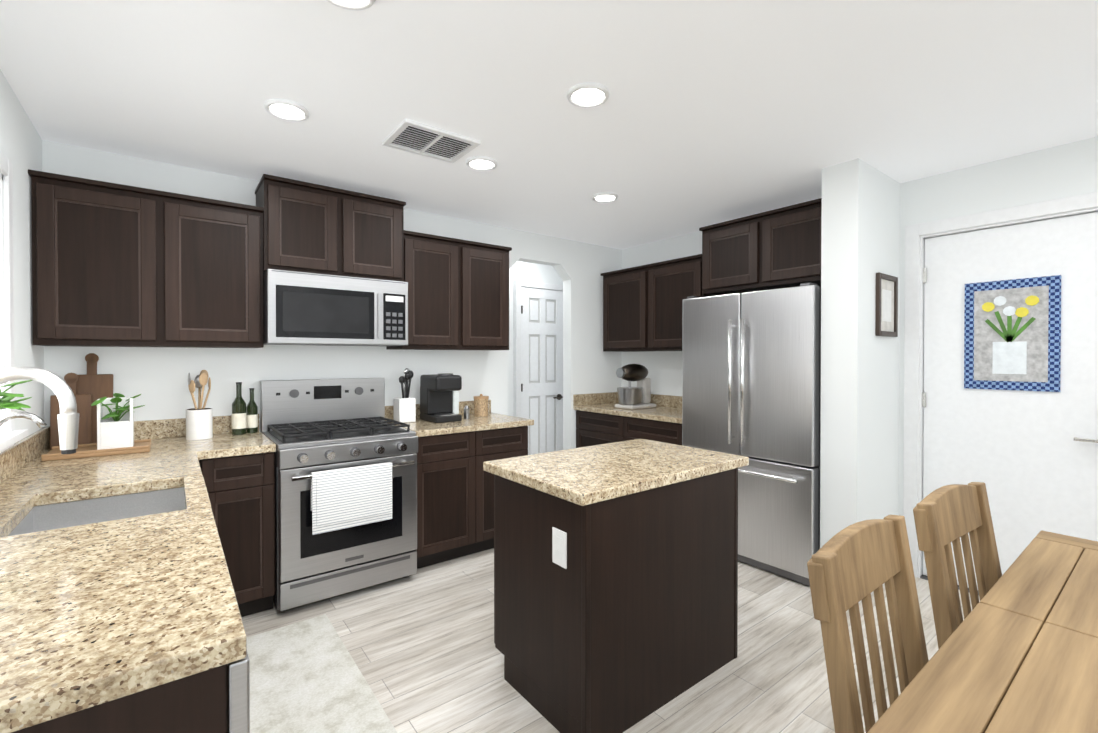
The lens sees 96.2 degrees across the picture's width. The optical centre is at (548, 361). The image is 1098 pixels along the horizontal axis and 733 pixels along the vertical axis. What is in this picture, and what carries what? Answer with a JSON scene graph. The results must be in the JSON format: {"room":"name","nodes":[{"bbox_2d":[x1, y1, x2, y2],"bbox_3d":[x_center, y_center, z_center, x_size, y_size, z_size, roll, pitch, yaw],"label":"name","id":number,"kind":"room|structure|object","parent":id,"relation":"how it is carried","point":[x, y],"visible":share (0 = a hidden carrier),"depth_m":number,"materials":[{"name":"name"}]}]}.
{"room":"kitchen","nodes":[
{"label":"kitchen","id":0,"kind":"room"},
{"bbox_2d":[0,69,44,443],"bbox_3d":[-0.678,0.134,-0.056,0.120,2.480,6.400,0,1,-38],"label":"wall","id":1,"kind":"structure","parent":0,"point":[20,143],"depth_m":2.16,"materials":[{"name":"paint"}]},
{"bbox_2d":[0,149,27,452],"bbox_3d":[-1.683,-0.203,1.282,0.180,1.170,1.710,0,1,-38],"label":"window","id":2,"kind":"structure","parent":1,"relation":"in","point":[10,435],"depth_m":1.92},
{"bbox_2d":[0,380,32,410],"bbox_3d":[-1.817,0.164,1.623,0.167,0.229,0.196,0,1,-38],"label":"potted plant","id":3,"kind":"object","parent":2,"relation":"on","point":[6,401],"visible":1,"depth_m":1.63,"materials":[{"name":"plant"}]},
{"bbox_2d":[42,140,621,449],"bbox_3d":[-0.953,0.101,3.845,4.440,2.480,0.120,0,1,-38],"label":"wall","id":4,"kind":"structure","parent":0,"point":[156,378],"depth_m":3.33,"materials":[{"name":"paint"}]},
{"bbox_2d":[28,169,183,347],"bbox_3d":[-2.262,-0.479,2.555,0.545,0.802,0.316,0,1,-38],"label":"upper cabinet","id":5,"kind":"object","parent":4,"relation":"attached to","point":[116,265],"depth_m":2.43,"materials":[{"name":"brown wood"}]},
{"bbox_2d":[184,195,263,347],"bbox_3d":[-1.954,-0.481,2.792,0.545,0.802,0.316,0,1,-38],"label":"upper cabinet","id":6,"kind":"object","parent":4,"relation":"attached to","point":[223,279],"depth_m":2.72,"materials":[{"name":"brown wood"}]},
{"bbox_2d":[255,174,355,276],"bbox_3d":[-1.532,-0.794,3.088,0.488,0.540,0.356,0,1,-38],"label":"upper cabinet","id":7,"kind":"object","parent":4,"relation":"attached to","point":[307,227],"depth_m":2.94,"materials":[{"name":"brown wood"}]},
{"bbox_2d":[263,269,407,345],"bbox_3d":[-1.375,-0.313,3.160,0.812,0.416,0.438,0,1,-38],"label":"microwave","id":8,"kind":"object","parent":7,"relation":"attached to","point":[305,308],"visible":1,"depth_m":2.96,"materials":[{"name":"silver metal"}]},
{"bbox_2d":[134,400,491,439],"bbox_3d":[-1.523,0.379,3.319,2.608,0.105,0.020,0,1,-38],"label":"backsplash","id":9,"kind":"structure","parent":4,"relation":"attached to","point":[163,428],"depth_m":2.84,"materials":[{"name":"beige stone"}]},
{"bbox_2d":[356,192,407,281],"bbox_3d":[-1.269,-0.796,3.291,0.488,0.540,0.356,0,1,-38],"label":"upper cabinet","id":10,"kind":"object","parent":4,"relation":"attached to","point":[381,236],"depth_m":3.21,"materials":[{"name":"brown wood"}]},
{"bbox_2d":[386,231,471,349],"bbox_3d":[-0.884,-0.488,3.614,0.513,0.802,0.316,0,1,-38],"label":"upper cabinet","id":11,"kind":"object","parent":4,"relation":"attached to","point":[439,267],"depth_m":3.51,"materials":[{"name":"brown wood"}]},
{"bbox_2d":[472,241,511,349],"bbox_3d":[-0.601,-0.490,3.832,0.513,0.802,0.316,0,1,-38],"label":"upper cabinet","id":12,"kind":"object","parent":4,"relation":"attached to","point":[490,262],"depth_m":3.76,"materials":[{"name":"brown wood"}]},
{"bbox_2d":[508,261,562,415],"bbox_3d":[-0.009,0.091,5.063,3.020,2.480,0.660,0,1,-38],"label":"wall","id":13,"kind":"structure","parent":0,"point":[531,272],"depth_m":5.08,"materials":[{"name":"paint"}]},
{"bbox_2d":[513,280,562,417],"bbox_3d":[-0.076,0.250,5.241,0.690,2.160,0.059,0,1,-38],"label":"door frame","id":14,"kind":"structure","parent":13,"relation":"attached to","point":[518,285],"depth_m":5.03,"materials":[{"name":"white wood"}]},
{"bbox_2d":[521,287,562,454],"bbox_3d":[-0.055,0.276,5.213,0.564,2.084,0.097,0,1,-38],"label":"hall door","id":15,"kind":"structure","parent":13,"relation":"in","point":[542,358],"depth_m":5.22,"materials":[{"name":"white wood"}]},
{"bbox_2d":[0,0,1097,249],"bbox_3d":[1.142,-1.171,1.750,5.220,0.100,7.300,0,1,-38],"label":"ceiling","id":16,"kind":"structure","parent":0,"point":[710,112],"depth_m":2.06,"materials":[{"name":"paint"}]},
{"bbox_2d":[264,99,309,120],"bbox_3d":[-1.167,-1.119,2.195,0.180,0.024,0.180,0,1,-38],"label":"recessed light","id":17,"kind":"object","parent":16,"relation":"in","point":[284,109],"visible":1,"depth_m":2.18,"materials":[{"name":"white plastic"}]},
{"bbox_2d":[326,0,375,10],"bbox_3d":[-0.607,-1.113,1.465,0.180,0.024,0.180,0,1,-38],"label":"recessed light","id":18,"kind":"object","parent":16,"relation":"in","point":[356,5],"visible":1,"depth_m":1.52,"materials":[{"name":"white plastic"}]},
{"bbox_2d":[382,119,480,162],"bbox_3d":[-0.603,-1.120,2.527,0.400,0.016,0.320,0,1,-38],"label":"ceiling vent","id":19,"kind":"object","parent":16,"relation":"in","point":[411,136],"visible":1,"depth_m":2.51,"materials":[{"name":"white plastic"}]},
{"bbox_2d":[466,156,497,170],"bbox_3d":[-0.383,-1.124,2.798,0.180,0.024,0.180,0,1,-38],"label":"recessed light","id":20,"kind":"object","parent":16,"relation":"in","point":[481,163],"visible":1,"depth_m":2.79,"materials":[{"name":"white plastic"}]},
{"bbox_2d":[567,82,609,107],"bbox_3d":[0.164,-1.118,2.071,0.180,0.024,0.180,0,1,-38],"label":"recessed light","id":21,"kind":"object","parent":16,"relation":"in","point":[587,95],"visible":1,"depth_m":2.06,"materials":[{"name":"white plastic"}]},
{"bbox_2d":[592,192,617,202],"bbox_3d":[0.387,-1.129,3.389,0.180,0.024,0.180,0,1,-38],"label":"recessed light","id":22,"kind":"object","parent":16,"relation":"in","point":[604,197],"visible":1,"depth_m":3.38,"materials":[{"name":"white plastic"}]},
{"bbox_2d":[241,548,979,732],"bbox_3d":[1.142,1.409,1.771,5.220,0.100,7.300,0,1,-38],"label":"floor","id":23,"kind":"structure","parent":0,"point":[427,656],"depth_m":2.25,"materials":[{"name":"grey wood"}]},
{"bbox_2d":[0,534,250,732],"bbox_3d":[-0.948,0.931,0.907,0.612,0.870,0.677,0,1,-38],"label":"base cabinet","id":24,"kind":"object","parent":23,"relation":"on","point":[215,698],"depth_m":0.76,"materials":[{"name":"brown wood"}]},
{"bbox_2d":[0,450,247,729],"bbox_3d":[-1.346,0.499,1.417,0.608,0.103,1.984,0,1,-38],"label":"countertop","id":25,"kind":"structure","parent":24,"relation":"on","point":[89,611],"depth_m":0.95,"materials":[{"name":"beige stone"}]},
{"bbox_2d":[0,366,79,509],"bbox_3d":[-1.536,0.230,1.441,0.244,0.434,0.219,0,1,-38],"label":"faucet","id":26,"kind":"object","parent":25,"relation":"on","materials":[{"name":"silver metal"}]},
{"bbox_2d":[4,486,183,533],"bbox_3d":[-1.408,0.569,1.569,0.424,0.163,0.524,0,1,-38],"label":"sink","id":27,"kind":"object","parent":25,"relation":"in","point":[51,514],"depth_m":1.74,"materials":[{"name":"silver metal"}]},
{"bbox_2d":[200,450,275,613],"bbox_3d":[-1.768,0.914,2.727,0.367,0.874,0.664,0,1,-38],"label":"base cabinet","id":28,"kind":"object","parent":23,"relation":"on","point":[241,487],"depth_m":2.55,"materials":[{"name":"brown wood"}]},
{"bbox_2d":[80,430,275,461],"bbox_3d":[-2.008,0.458,2.558,0.950,0.040,0.634,0,1,-38],"label":"countertop","id":29,"kind":"structure","parent":28,"relation":"on","point":[220,443],"depth_m":2.56,"materials":[{"name":"beige stone"}]},
{"bbox_2d":[50,353,112,449],"bbox_3d":[-2.400,0.197,2.535,0.233,0.479,0.124,0,1,-38],"label":"cutting boards","id":30,"kind":"object","parent":29,"relation":"on","point":[90,387],"visible":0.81,"depth_m":2.53,"materials":[{"name":"brown wood"}]},
{"bbox_2d":[41,439,150,460],"bbox_3d":[-2.161,0.424,2.376,0.370,0.030,0.260,0,1,-38],"label":"tray","id":31,"kind":"object","parent":29,"relation":"on","point":[91,450],"visible":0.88,"depth_m":2.31,"materials":[{"name":"brown wood"}]},
{"bbox_2d":[91,393,144,449],"bbox_3d":[-2.107,0.287,2.416,0.197,0.266,0.263,0,1,-38],"label":"potted plant","id":32,"kind":"object","parent":31,"relation":"on","point":[115,422],"visible":1,"depth_m":2.39,"materials":[{"name":"white ceramic"}]},
{"bbox_2d":[186,370,212,439],"bbox_3d":[-1.976,0.241,2.782,0.124,0.388,0.124,0,1,-38],"label":"utensil crock","id":33,"kind":"object","parent":29,"relation":"on","point":[199,422],"visible":1,"depth_m":2.75,"materials":[{"name":"white ceramic"}]},
{"bbox_2d":[232,382,246,434],"bbox_3d":[-1.849,0.279,2.937,0.074,0.310,0.075,0,1,-38],"label":"bottle","id":34,"kind":"object","parent":29,"relation":"on","point":[239,426],"visible":1,"depth_m":2.91,"materials":[{"name":"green glass"}]},
{"bbox_2d":[246,388,257,432],"bbox_3d":[-1.812,0.298,3.004,0.060,0.270,0.061,0,1,-38],"label":"bottle","id":35,"kind":"object","parent":29,"relation":"on","point":[252,416],"visible":0.92,"depth_m":2.98,"materials":[{"name":"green glass"}]},
{"bbox_2d":[246,614,396,732],"bbox_3d":[-0.998,1.351,1.979,0.480,0.010,1.240,0,1,-38],"label":"rug","id":36,"kind":"object","parent":23,"relation":"on","point":[306,676],"visible":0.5,"depth_m":2.04,"materials":[{"name":"white fabric"}]},
{"bbox_2d":[260,377,417,611],"bbox_3d":[-1.280,0.734,3.019,0.756,1.228,0.748,0,1,-38],"label":"range","id":37,"kind":"object","parent":23,"relation":"on","point":[345,487],"visible":1,"depth_m":2.79,"materials":[{"name":"silver metal"}]},
{"bbox_2d":[310,462,392,534],"bbox_3d":[-1.084,0.749,2.727,0.425,0.324,0.045,0,1,-38],"label":"towel","id":38,"kind":"object","parent":37,"relation":"hanging from","point":[343,498],"depth_m":2.70,"materials":[{"name":"white fabric"}]},
{"bbox_2d":[416,430,487,568],"bbox_3d":[-0.836,0.908,3.479,0.499,0.874,0.607,0,1,-38],"label":"base cabinet","id":39,"kind":"object","parent":23,"relation":"on","point":[452,481],"depth_m":3.26,"materials":[{"name":"brown wood"}]},
{"bbox_2d":[388,414,533,437],"bbox_3d":[-0.664,0.450,3.592,0.914,0.040,0.634,0,1,-38],"label":"countertop","id":40,"kind":"structure","parent":39,"relation":"on","point":[423,428],"depth_m":3.41,"materials":[{"name":"beige stone"}]},
{"bbox_2d":[393,368,415,422],"bbox_3d":[-1.027,0.239,3.499,0.120,0.382,0.120,0,1,-38],"label":"utensil crock","id":41,"kind":"object","parent":40,"relation":"on","point":[405,408],"visible":0.96,"depth_m":3.46,"materials":[{"name":"white ceramic"}]},
{"bbox_2d":[420,373,461,422],"bbox_3d":[-0.768,0.258,3.598,0.250,0.342,0.300,0,1,-38],"label":"coffee maker","id":42,"kind":"object","parent":40,"relation":"on","point":[439,397],"visible":1,"depth_m":3.54,"materials":[{"name":"black plastic"}]},
{"bbox_2d":[464,406,469,418],"bbox_3d":[-0.617,0.380,3.690,0.043,0.095,0.044,0,1,-38],"label":"shaker","id":43,"kind":"object","parent":40,"relation":"on","point":[466,412],"visible":1,"depth_m":3.67,"materials":[{"name":"silver metal"}]},
{"bbox_2d":[474,394,488,416],"bbox_3d":[-0.531,0.341,3.856,0.120,0.172,0.120,0,1,-38],"label":"canister","id":44,"kind":"object","parent":40,"relation":"on","point":[481,405],"visible":1,"depth_m":3.81,"materials":[{"name":"brown wood"}]},
{"bbox_2d":[488,426,527,548],"bbox_3d":[-0.531,0.906,3.714,0.499,0.874,0.607,0,1,-38],"label":"base cabinet","id":45,"kind":"object","parent":23,"relation":"on","point":[502,444],"depth_m":3.49,"materials":[{"name":"brown wood"}]},
{"bbox_2d":[483,438,748,732],"bbox_3d":[0.316,0.898,2.222,1.025,0.914,0.660,0,1,-38],"label":"kitchen island","id":46,"kind":"object","parent":23,"relation":"on","point":[615,587],"visible":1,"depth_m":1.92,"materials":[{"name":"wood"}]},
{"bbox_2d":[573,392,684,447],"bbox_3d":[0.871,0.827,4.385,0.653,1.019,1.253,0,1,-38],"label":"base cabinet","id":47,"kind":"object","parent":23,"relation":"on","point":[601,418],"visible":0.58,"depth_m":4.33,"materials":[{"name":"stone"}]},
{"bbox_2d":[573,392,684,423],"bbox_3d":[0.871,0.391,4.382,0.653,0.145,1.253,0,1,-38],"label":"countertop","id":48,"kind":"structure","parent":47,"relation":"on","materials":[{"name":"stone"}]},
{"bbox_2d":[615,364,655,409],"bbox_3d":[0.772,0.221,4.466,0.370,0.401,0.230,0,1,-38],"label":"stand mixer","id":49,"kind":"object","parent":47,"relation":"on","point":[637,397],"visible":1,"depth_m":4.38,"materials":[{"name":"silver metal"}]},
{"bbox_2d":[682,282,820,585],"bbox_3d":[1.512,0.436,3.451,0.751,1.818,0.935,0,1,-38],"label":"fridge","id":50,"kind":"object","parent":23,"relation":"on","point":[751,375],"visible":0.75,"depth_m":3.12,"materials":[{"name":"silver metal"}]},
{"bbox_2d":[807,515,928,732],"bbox_3d":[0.853,0.872,0.945,0.454,0.988,0.511,0,1,-38],"label":"chair","id":51,"kind":"object","parent":23,"relation":"on","point":[850,567],"visible":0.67,"depth_m":1.09,"materials":[{"name":"brown wood"}]},
{"bbox_2d":[913,482,1001,648],"bbox_3d":[1.326,0.869,1.278,0.454,0.988,0.511,0,1,-34],"label":"chair","id":52,"kind":"object","parent":23,"relation":"on","point":[945,516],"visible":0.48,"depth_m":1.43,"materials":[{"name":"brown wood"}]},
{"bbox_2d":[867,530,1097,732],"bbox_3d":[1.357,0.986,0.848,1.720,0.760,0.960,0,1,-38],"label":"dining table","id":53,"kind":"object","parent":23,"relation":"on","point":[1017,652],"visible":1,"depth_m":1.00,"materials":[{"name":"brown wood"}]},
{"bbox_2d":[622,136,1097,515],"bbox_3d":[2.747,0.112,2.578,0.120,2.480,6.400,0,1,-38],"label":"wall","id":54,"kind":"structure","parent":0,"point":[1061,171],"depth_m":2.92,"materials":[{"name":"paint"}]},
{"bbox_2d":[601,267,636,351],"bbox_3d":[0.848,-0.476,4.662,0.338,0.762,0.653,0,1,-38],"label":"upper cabinet","id":55,"kind":"object","parent":54,"relation":"attached to","point":[619,286],"depth_m":4.63,"materials":[{"name":"brown wood"}]},
{"bbox_2d":[637,255,700,351],"bbox_3d":[1.151,-0.473,4.268,0.338,0.762,0.653,0,1,-38],"label":"upper cabinet","id":56,"kind":"object","parent":54,"relation":"attached to","point":[662,287],"depth_m":4.22,"materials":[{"name":"brown wood"}]},
{"bbox_2d":[697,217,760,296],"bbox_3d":[1.514,-0.768,3.687,0.468,0.502,0.556,0,1,-38],"label":"upper cabinet","id":57,"kind":"object","parent":54,"relation":"attached to","point":[721,263],"depth_m":3.63,"materials":[{"name":"brown wood"}]},
{"bbox_2d":[903,192,1097,594],"bbox_3d":[2.602,0.250,2.754,0.136,2.200,1.005,0,1,-38],"label":"door frame","id":58,"kind":"structure","parent":54,"relation":"attached to","point":[914,358],"depth_m":3.06,"materials":[{"name":"white wood"}]},
{"bbox_2d":[922,212,1097,589],"bbox_3d":[2.574,0.288,2.740,0.107,2.093,0.833,0,1,-38],"label":"entry door","id":59,"kind":"structure","parent":54,"relation":"in","point":[1029,459],"depth_m":2.72,"materials":[{"name":"white wood"}]},
{"bbox_2d":[964,275,1060,391],"bbox_3d":[2.566,-0.147,2.743,0.020,0.615,0.395,0,1,-38],"label":"art","id":60,"kind":"object","parent":59,"relation":"attached to","point":[1012,334],"visible":1,"depth_m":2.73,"materials":[{"name":"blue paper"}]},
{"bbox_2d":[820,158,899,547],"bbox_3d":[1.919,0.108,3.023,0.650,2.480,0.195,0,1,-38],"label":"wall","id":61,"kind":"structure","parent":0,"point":[859,434],"depth_m":2.85,"materials":[{"name":"paint"}]},
{"bbox_2d":[745,198,821,289],"bbox_3d":[1.757,-0.766,3.371,0.468,0.502,0.555,0,1,-38],"label":"upper cabinet","id":62,"kind":"object","parent":61,"relation":"attached to","point":[778,248],"depth_m":3.26,"materials":[{"name":"brown wood"}]},
{"bbox_2d":[875,272,897,336],"bbox_3d":[2.045,-0.337,2.978,0.300,0.370,0.021,0,1,-38],"label":"picture frame","id":63,"kind":"object","parent":61,"relation":"attached to","point":[886,322],"visible":1,"depth_m":2.97,"materials":[{"name":"wood"}]}
]}

